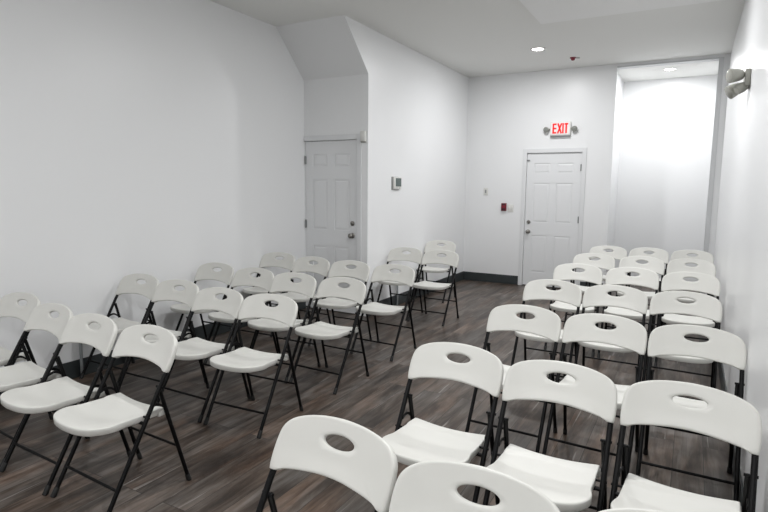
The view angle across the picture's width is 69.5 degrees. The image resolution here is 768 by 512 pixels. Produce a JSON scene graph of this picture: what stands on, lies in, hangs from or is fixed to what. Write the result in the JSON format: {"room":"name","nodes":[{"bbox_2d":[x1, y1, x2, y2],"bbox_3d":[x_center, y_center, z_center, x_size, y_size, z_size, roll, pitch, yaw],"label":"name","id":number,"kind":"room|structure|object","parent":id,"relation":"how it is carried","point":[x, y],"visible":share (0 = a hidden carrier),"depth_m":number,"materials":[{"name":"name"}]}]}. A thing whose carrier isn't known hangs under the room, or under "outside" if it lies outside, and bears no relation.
{"room":"event hall","nodes":[
{"label":"event hall","id":0,"kind":"room"},
{"bbox_2d":[0,0,304,367],"bbox_3d":[-2.956,-0.562,3.319,0.120,3.265,8.206,4,8,29],"label":"wall","id":1,"kind":"structure","parent":0,"point":[163,140],"depth_m":4.70,"materials":[{"name":"white paint"}]},
{"bbox_2d":[79,343,83,372],"bbox_3d":[-2.394,0.722,4.363,0.035,0.470,0.060,4,8,29],"label":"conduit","id":2,"kind":"object","parent":1,"relation":"attached to","point":[80,344],"visible":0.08,"depth_m":4.36,"materials":[{"name":"grey metal"}]},
{"bbox_2d":[0,302,305,395],"bbox_3d":[-2.944,0.999,3.428,0.010,0.140,8.086,4,8,29],"label":"baseboard","id":3,"kind":"structure","parent":1,"relation":"attached to","point":[72,369],"depth_m":4.59,"materials":[{"name":"grey plastic"}]},
{"bbox_2d":[276,15,368,79],"bbox_3d":[-0.684,-2.286,6.145,0.898,0.496,0.498,4,8,29],"label":"soffit","id":4,"kind":"structure","parent":0,"point":[337,46],"depth_m":6.11,"materials":[{"name":"white paint"}]},
{"bbox_2d":[304,28,373,315],"bbox_3d":[-0.548,-0.943,6.584,0.898,3.265,0.120,4,8,29],"label":"wall","id":5,"kind":"structure","parent":0,"point":[344,104],"depth_m":6.40,"materials":[{"name":"white paint"}]},
{"bbox_2d":[304,134,361,315],"bbox_3d":[-0.615,-0.370,6.622,0.814,2.117,0.118,4,8,29],"label":"door","id":6,"kind":"structure","parent":5,"relation":"in","point":[333,168],"depth_m":6.60,"materials":[{"name":"white paint"}]},
{"bbox_2d":[360,131,365,141],"bbox_3d":[-0.234,-1.352,6.268,0.064,0.126,0.040,4,8,29],"label":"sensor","id":7,"kind":"object","parent":6,"relation":"attached to","point":[362,133],"visible":1,"depth_m":6.25,"materials":[{"name":"white plastic"}]},
{"bbox_2d":[0,280,733,511],"bbox_3d":[0.041,1.039,4.236,4.697,0.080,12.620,4,8,29],"label":"floor","id":8,"kind":"structure","parent":0,"point":[228,466],"depth_m":3.54,"materials":[{"name":"wood"}]},
{"bbox_2d":[0,292,55,411],"bbox_3d":[-2.502,0.661,3.542,0.456,0.791,0.513,4,8,29],"label":"folding chair","id":9,"kind":"object","parent":8,"relation":"on","point":[9,306],"visible":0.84,"depth_m":3.63,"materials":[{"name":"white plastic"}]},
{"bbox_2d":[0,303,73,466],"bbox_3d":[-2.106,0.705,3.223,0.456,0.791,0.513,5,8,33],"label":"folding chair","id":10,"kind":"object","parent":8,"relation":"on","point":[23,374],"visible":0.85,"depth_m":3.29,"materials":[{"name":"white plastic"}]},
{"bbox_2d":[0,313,130,495],"bbox_3d":[-1.723,0.741,2.958,0.456,0.791,0.513,5,8,31],"label":"folding chair","id":11,"kind":"object","parent":8,"relation":"on","point":[58,393],"visible":0.96,"depth_m":2.95,"materials":[{"name":"white plastic"}]},
{"bbox_2d":[79,273,158,384],"bbox_3d":[-2.079,0.561,4.380,0.456,0.791,0.513,4,8,29],"label":"folding chair","id":12,"kind":"object","parent":8,"relation":"on","point":[128,284],"visible":0.73,"depth_m":4.46,"materials":[{"name":"white plastic"}]},
{"bbox_2d":[50,324,191,511],"bbox_3d":[-1.309,0.775,2.720,0.456,0.791,0.513,5,8,32],"label":"folding chair","id":13,"kind":"object","parent":8,"relation":"on","point":[109,414],"visible":1,"depth_m":2.72,"materials":[{"name":"white plastic"}]},
{"bbox_2d":[118,279,204,390],"bbox_3d":[-1.667,0.599,4.113,0.456,0.791,0.513,4,8,28],"label":"folding chair","id":14,"kind":"object","parent":8,"relation":"on","point":[165,290],"visible":0.59,"depth_m":4.21,"materials":[{"name":"white plastic"}]},
{"bbox_2d":[156,287,250,422],"bbox_3d":[-1.259,0.641,3.805,0.456,0.791,0.513,5,8,29],"label":"folding chair","id":15,"kind":"object","parent":8,"relation":"on","point":[195,348],"visible":0.87,"depth_m":3.85,"materials":[{"name":"white plastic"}]},
{"bbox_2d":[170,262,239,359],"bbox_3d":[-1.670,0.479,5.078,0.456,0.791,0.513,4,8,28],"label":"folding chair","id":16,"kind":"object","parent":8,"relation":"on","point":[205,271],"visible":0.62,"depth_m":5.15,"materials":[{"name":"white plastic"}]},
{"bbox_2d":[204,267,278,363],"bbox_3d":[-1.236,0.520,4.779,0.456,0.791,0.513,4,8,28],"label":"folding chair","id":17,"kind":"object","parent":8,"relation":"on","point":[242,277],"visible":0.62,"depth_m":4.86,"materials":[{"name":"white plastic"}]},
{"bbox_2d":[203,293,303,438],"bbox_3d":[-0.847,0.673,3.582,0.456,0.791,0.513,4,8,26],"label":"folding chair","id":18,"kind":"object","parent":8,"relation":"on","point":[246,360],"visible":1,"depth_m":3.61,"materials":[{"name":"white plastic"}]},
{"bbox_2d":[239,252,297,333],"bbox_3d":[-1.244,0.374,5.955,0.456,0.791,0.513,4,8,27],"label":"folding chair","id":19,"kind":"object","parent":8,"relation":"on","point":[269,259],"visible":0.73,"depth_m":6.04,"materials":[{"name":"white plastic"}]},
{"bbox_2d":[244,272,320,383],"bbox_3d":[-0.841,0.556,4.527,0.456,0.791,0.513,4,8,28],"label":"folding chair","id":20,"kind":"object","parent":8,"relation":"on","point":[281,282],"visible":0.8,"depth_m":4.57,"materials":[{"name":"white plastic"}]},
{"bbox_2d":[270,256,330,343],"bbox_3d":[-0.840,0.421,5.612,0.456,0.791,0.513,5,8,31],"label":"folding chair","id":21,"kind":"object","parent":8,"relation":"on","point":[302,264],"visible":0.73,"depth_m":5.69,"materials":[{"name":"white plastic"}]},
{"bbox_2d":[256,415,397,511],"bbox_3d":[-0.253,0.926,1.585,0.456,0.791,0.513,5,9,34],"label":"folding chair","id":22,"kind":"object","parent":8,"relation":"on","point":[370,469],"visible":0.99,"depth_m":1.69,"materials":[{"name":"white plastic"}]},
{"bbox_2d":[289,277,368,394],"bbox_3d":[-0.427,0.586,4.311,0.456,0.791,0.513,5,8,31],"label":"folding chair","id":23,"kind":"object","parent":8,"relation":"on","point":[329,287],"visible":0.99,"depth_m":4.34,"materials":[{"name":"white plastic"}]},
{"bbox_2d":[307,260,371,351],"bbox_3d":[-0.422,0.460,5.332,0.456,0.791,0.513,4,8,28],"label":"folding chair","id":24,"kind":"object","parent":8,"relation":"on","point":[337,269],"visible":0.9,"depth_m":5.40,"materials":[{"name":"white plastic"}]},
{"bbox_2d":[350,264,416,360],"bbox_3d":[-0.001,0.493,5.098,0.456,0.791,0.513,5,8,31],"label":"folding chair","id":25,"kind":"object","parent":8,"relation":"on","point":[406,276],"visible":0.99,"depth_m":5.14,"materials":[{"name":"white plastic"}]},
{"bbox_2d":[373,247,422,320],"bbox_3d":[0.176,0.311,6.582,0.456,0.791,0.513,4,8,27],"label":"folding chair","id":26,"kind":"object","parent":8,"relation":"on","point":[396,254],"visible":0.62,"depth_m":6.67,"materials":[{"name":"white plastic"}]},
{"bbox_2d":[407,250,458,325],"bbox_3d":[0.574,0.345,6.338,0.456,0.791,0.513,4,8,29],"label":"folding chair","id":27,"kind":"object","parent":8,"relation":"on","point":[430,257],"visible":0.99,"depth_m":6.39,"materials":[{"name":"white plastic"}]},
{"bbox_2d":[417,240,455,302],"bbox_3d":[0.698,0.195,7.554,0.456,0.791,0.513,4,8,28],"label":"folding chair","id":28,"kind":"object","parent":8,"relation":"on","point":[431,245],"visible":0.85,"depth_m":7.62,"materials":[{"name":"white plastic"}]},
{"bbox_2d":[374,342,503,511],"bbox_3d":[0.240,0.825,2.441,0.456,0.791,0.513,5,8,31],"label":"folding chair","id":29,"kind":"object","parent":8,"relation":"on","point":[419,440],"visible":0.96,"depth_m":2.47,"materials":[{"name":"white plastic"}]},
{"bbox_2d":[389,460,559,511],"bbox_3d":[0.141,0.967,1.293,0.456,0.791,0.513,4,8,29],"label":"folding chair","id":30,"kind":"object","parent":8,"relation":"on","point":[426,486],"visible":1,"depth_m":1.45,"materials":[{"name":"white plastic"}]},
{"bbox_2d":[465,304,560,452],"bbox_3d":[0.774,0.722,3.314,0.456,0.791,0.513,5,8,31],"label":"folding chair","id":31,"kind":"object","parent":8,"relation":"on","point":[546,323],"visible":0.56,"depth_m":3.40,"materials":[{"name":"white plastic"}]},
{"bbox_2d":[511,279,581,377],"bbox_3d":[1.253,0.605,4.295,0.456,0.791,0.513,5,8,29],"label":"folding chair","id":32,"kind":"object","parent":8,"relation":"on","point":[570,293],"visible":0.62,"depth_m":4.38,"materials":[{"name":"white plastic"}]},
{"bbox_2d":[483,360,616,511],"bbox_3d":[0.635,0.861,2.183,0.456,0.791,0.513,5,8,30],"label":"folding chair","id":33,"kind":"object","parent":8,"relation":"on","point":[569,485],"visible":0.89,"depth_m":2.23,"materials":[{"name":"white plastic"}]},
{"bbox_2d":[544,263,602,356],"bbox_3d":[1.805,0.491,5.263,0.456,0.791,0.513,4,8,26],"label":"folding chair","id":34,"kind":"object","parent":8,"relation":"on","point":[592,274],"visible":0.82,"depth_m":5.34,"materials":[{"name":"white plastic"}]},
{"bbox_2d":[563,253,614,328],"bbox_3d":[2.292,0.384,6.164,0.456,0.791,0.513,4,8,29],"label":"folding chair","id":35,"kind":"object","parent":8,"relation":"on","point":[607,262],"visible":0.46,"depth_m":6.26,"materials":[{"name":"white plastic"}]},
{"bbox_2d":[542,313,646,474],"bbox_3d":[1.175,0.755,3.082,0.456,0.791,0.513,5,8,32],"label":"folding chair","id":36,"kind":"object","parent":8,"relation":"on","point":[629,334],"visible":0.64,"depth_m":3.16,"materials":[{"name":"white plastic"}]},
{"bbox_2d":[585,245,626,291],"bbox_3d":[2.807,0.281,7.035,0.456,0.791,0.513,4,8,29],"label":"folding chair","id":37,"kind":"object","parent":8,"relation":"on","point":[618,253],"visible":0.41,"depth_m":7.13,"materials":[{"name":"white plastic"}]},
{"bbox_2d":[574,285,647,366],"bbox_3d":[1.656,0.637,4.069,0.456,0.791,0.513,5,8,29],"label":"folding chair","id":38,"kind":"object","parent":8,"relation":"on","point":[633,299],"visible":0.6,"depth_m":4.16,"materials":[{"name":"white plastic"}]},
{"bbox_2d":[597,267,658,365],"bbox_3d":[2.229,0.522,5.042,0.456,0.791,0.513,4,8,27],"label":"folding chair","id":39,"kind":"object","parent":8,"relation":"on","point":[647,278],"visible":0.77,"depth_m":5.12,"materials":[{"name":"white plastic"}]},
{"bbox_2d":[599,508,664,511],"bbox_3d":[0.567,0.997,1.078,0.456,0.791,0.513,4,8,29],"label":"folding chair","id":40,"kind":"object","parent":8,"relation":"on","point":[614,509],"visible":1,"depth_m":1.28,"materials":[{"name":"white plastic"}]},
{"bbox_2d":[611,256,664,329],"bbox_3d":[2.729,0.416,5.936,0.456,0.791,0.513,5,8,29],"label":"folding chair","id":41,"kind":"object","parent":8,"relation":"on","point":[656,265],"visible":0.54,"depth_m":6.01,"materials":[{"name":"white plastic"}]},
{"bbox_2d":[626,247,668,305],"bbox_3d":[3.239,0.309,6.842,0.456,0.791,0.513,4,8,29],"label":"folding chair","id":42,"kind":"object","parent":8,"relation":"on","point":[663,255],"visible":0.41,"depth_m":6.94,"materials":[{"name":"white plastic"}]},
{"bbox_2d":[642,291,722,400],"bbox_3d":[2.060,0.670,3.841,0.456,0.791,0.513,5,8,31],"label":"folding chair","id":43,"kind":"object","parent":8,"relation":"on","point":[704,306],"visible":0.59,"depth_m":3.93,"materials":[{"name":"white plastic"}]},
{"bbox_2d":[608,380,761,511],"bbox_3d":[1.032,0.895,1.943,0.456,0.791,0.513,5,8,32],"label":"folding chair","id":44,"kind":"object","parent":8,"relation":"on","point":[727,417],"visible":0.99,"depth_m":2.02,"materials":[{"name":"white plastic"}]},
{"bbox_2d":[654,272,719,366],"bbox_3d":[2.621,0.559,4.777,0.456,0.791,0.513,4,8,29],"label":"folding chair","id":45,"kind":"object","parent":8,"relation":"on","point":[708,284],"visible":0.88,"depth_m":4.85,"materials":[{"name":"white plastic"}]},
{"bbox_2d":[663,259,715,327],"bbox_3d":[3.157,0.446,5.734,0.456,0.791,0.513,4,8,29],"label":"folding chair","id":46,"kind":"object","parent":8,"relation":"on","point":[677,265],"visible":0.47,"depth_m":5.83,"materials":[{"name":"white plastic"}]},
{"bbox_2d":[635,324,746,501],"bbox_3d":[1.570,0.790,2.832,0.456,0.791,0.513,5,8,29],"label":"folding chair","id":47,"kind":"object","parent":8,"relation":"on","point":[722,346],"visible":0.52,"depth_m":2.91,"materials":[{"name":"white plastic"}]},
{"bbox_2d":[671,250,713,295],"bbox_3d":[3.659,0.341,6.619,0.456,0.791,0.513,4,8,29],"label":"folding chair","id":48,"kind":"object","parent":8,"relation":"on","point":[681,254],"visible":0.37,"depth_m":6.74,"materials":[{"name":"white plastic"}]},
{"bbox_2d":[372,30,468,301],"bbox_3d":[0.552,-1.077,7.754,0.120,3.265,3.008,4,8,29],"label":"wall","id":49,"kind":"structure","parent":0,"point":[421,103],"depth_m":7.37,"materials":[{"name":"white paint"}]},
{"bbox_2d":[391,177,400,189],"bbox_3d":[0.158,-0.906,6.904,0.032,0.163,0.215,4,8,29],"label":"thermostat","id":50,"kind":"object","parent":49,"relation":"attached to","point":[396,181],"visible":1,"depth_m":6.86,"materials":[{"name":"grey plastic"}]},
{"bbox_2d":[396,286,397,305],"bbox_3d":[0.168,0.467,7.115,0.035,0.350,0.060,4,8,29],"label":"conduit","id":51,"kind":"object","parent":49,"relation":"attached to","point":[397,286],"visible":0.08,"depth_m":7.12,"materials":[{"name":"grey metal"}]},
{"bbox_2d":[368,271,463,315],"bbox_3d":[0.564,0.484,7.863,0.010,0.140,3.128,4,8,29],"label":"baseboard","id":52,"kind":"structure","parent":49,"relation":"attached to","point":[459,276],"depth_m":7.46,"materials":[{"name":"grey plastic"}]},
{"bbox_2d":[210,0,744,76],"bbox_3d":[-0.238,-2.224,3.265,4.697,0.100,11.334,4,8,29],"label":"ceiling","id":53,"kind":"structure","parent":0,"point":[472,38],"depth_m":6.12,"materials":[{"name":"white paint"}]},
{"bbox_2d":[530,47,545,50],"bbox_3d":[1.944,-2.609,6.987,0.186,0.008,0.186,4,8,29],"label":"recessed light","id":54,"kind":"object","parent":53,"relation":"in","point":[535,48],"visible":1,"depth_m":6.98,"materials":[{"name":"white plastic"}]},
{"bbox_2d":[519,0,720,23],"bbox_3d":[2.009,-2.298,4.594,1.819,0.035,1.800,4,8,29],"label":"soffit","id":55,"kind":"object","parent":53,"relation":"attached to","point":[544,11],"depth_m":5.25,"materials":[{"name":"white paint"}]},
{"bbox_2d":[463,54,730,294],"bbox_3d":[2.867,-1.117,8.256,3.679,3.265,0.120,4,8,29],"label":"wall","id":56,"kind":"structure","parent":0,"point":[508,114],"depth_m":8.45,"materials":[{"name":"white paint"}]},
{"bbox_2d":[483,188,487,194],"bbox_3d":[1.632,-1.034,8.879,0.076,0.120,0.016,4,8,29],"label":"light switch","id":57,"kind":"object","parent":56,"relation":"attached to","point":[485,189],"visible":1,"depth_m":8.88,"materials":[{"name":"white plastic"}]},
{"bbox_2d":[501,203,506,210],"bbox_3d":[1.892,-0.774,8.746,0.080,0.122,0.046,4,8,29],"label":"fire alarm pull station","id":58,"kind":"object","parent":56,"relation":"attached to","point":[503,205],"visible":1,"depth_m":8.73,"materials":[{"name":"red plastic"}]},
{"bbox_2d":[508,204,513,211],"bbox_3d":[1.994,-0.751,8.713,0.090,0.124,0.010,4,8,29],"label":"light switch","id":59,"kind":"object","parent":56,"relation":"attached to","point":[510,206],"visible":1,"depth_m":8.71,"materials":[{"name":"white plastic"}]},
{"bbox_2d":[463,271,602,286],"bbox_3d":[2.277,0.398,8.691,2.177,0.140,0.010,4,8,29],"label":"baseboard","id":60,"kind":"structure","parent":56,"relation":"attached to","point":[475,276],"depth_m":8.96,"materials":[{"name":"grey plastic"}]},
{"bbox_2d":[518,148,586,287],"bbox_3d":[2.546,-0.563,8.433,0.937,2.117,0.118,4,8,29],"label":"door","id":61,"kind":"structure","parent":56,"relation":"in","point":[554,189],"depth_m":8.43,"materials":[{"name":"white paint"}]},
{"bbox_2d":[543,121,576,136],"bbox_3d":[2.611,-1.881,8.196,0.494,0.209,0.076,4,8,29],"label":"exit sign","id":62,"kind":"object","parent":56,"relation":"attached to","point":[556,129],"visible":1,"depth_m":8.19,"materials":[{"name":"white plastic"}]},
{"bbox_2d":[617,57,723,293],"bbox_3d":[3.851,-1.021,7.710,1.284,3.230,0.132,4,8,29],"label":"trim","id":63,"kind":"structure","parent":56,"relation":"attached to","point":[720,59],"depth_m":7.34,"materials":[{"name":"grey paint"}]},
{"bbox_2d":[606,73,717,281],"bbox_3d":[4.130,-1.108,8.291,1.505,3.265,1.166,4,8,29],"label":"wall niche","id":64,"kind":"object","parent":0,"point":[663,137],"visible":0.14,"depth_m":8.64,"materials":[{"name":"white paint"}]},
{"bbox_2d":[618,61,718,81],"bbox_3d":[4.169,-2.719,8.010,1.385,0.100,1.046,4,8,29],"label":"ceiling","id":65,"kind":"structure","parent":0,"point":[700,68],"depth_m":8.02,"materials":[{"name":"white paint"}]},
{"bbox_2d":[663,68,676,70],"bbox_3d":[4.051,-2.644,7.837,0.186,0.008,0.186,4,8,29],"label":"ceiling light","id":66,"kind":"object","parent":65,"relation":"attached to","point":[665,69],"visible":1,"depth_m":7.85,"materials":[{"name":"white plastic"}]},
{"bbox_2d":[713,0,767,511],"bbox_3d":[2.058,-0.464,2.929,0.120,3.265,12.380,4,8,29],"label":"wall","id":67,"kind":"structure","parent":0,"point":[741,239],"depth_m":3.36,"materials":[{"name":"white paint"}]},
{"bbox_2d":[718,362,742,506],"bbox_3d":[1.702,1.142,2.647,0.010,0.140,11.214,4,8,29],"label":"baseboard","id":68,"kind":"structure","parent":67,"relation":"attached to","point":[720,365],"depth_m":3.01,"materials":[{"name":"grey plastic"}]},
{"bbox_2d":[724,68,751,98],"bbox_3d":[2.556,-1.247,4.005,0.152,0.192,0.237,4,8,29],"label":"emergency light","id":69,"kind":"object","parent":67,"relation":"attached to","point":[732,75],"visible":1,"depth_m":3.94,"materials":[{"name":"beige plastic"}]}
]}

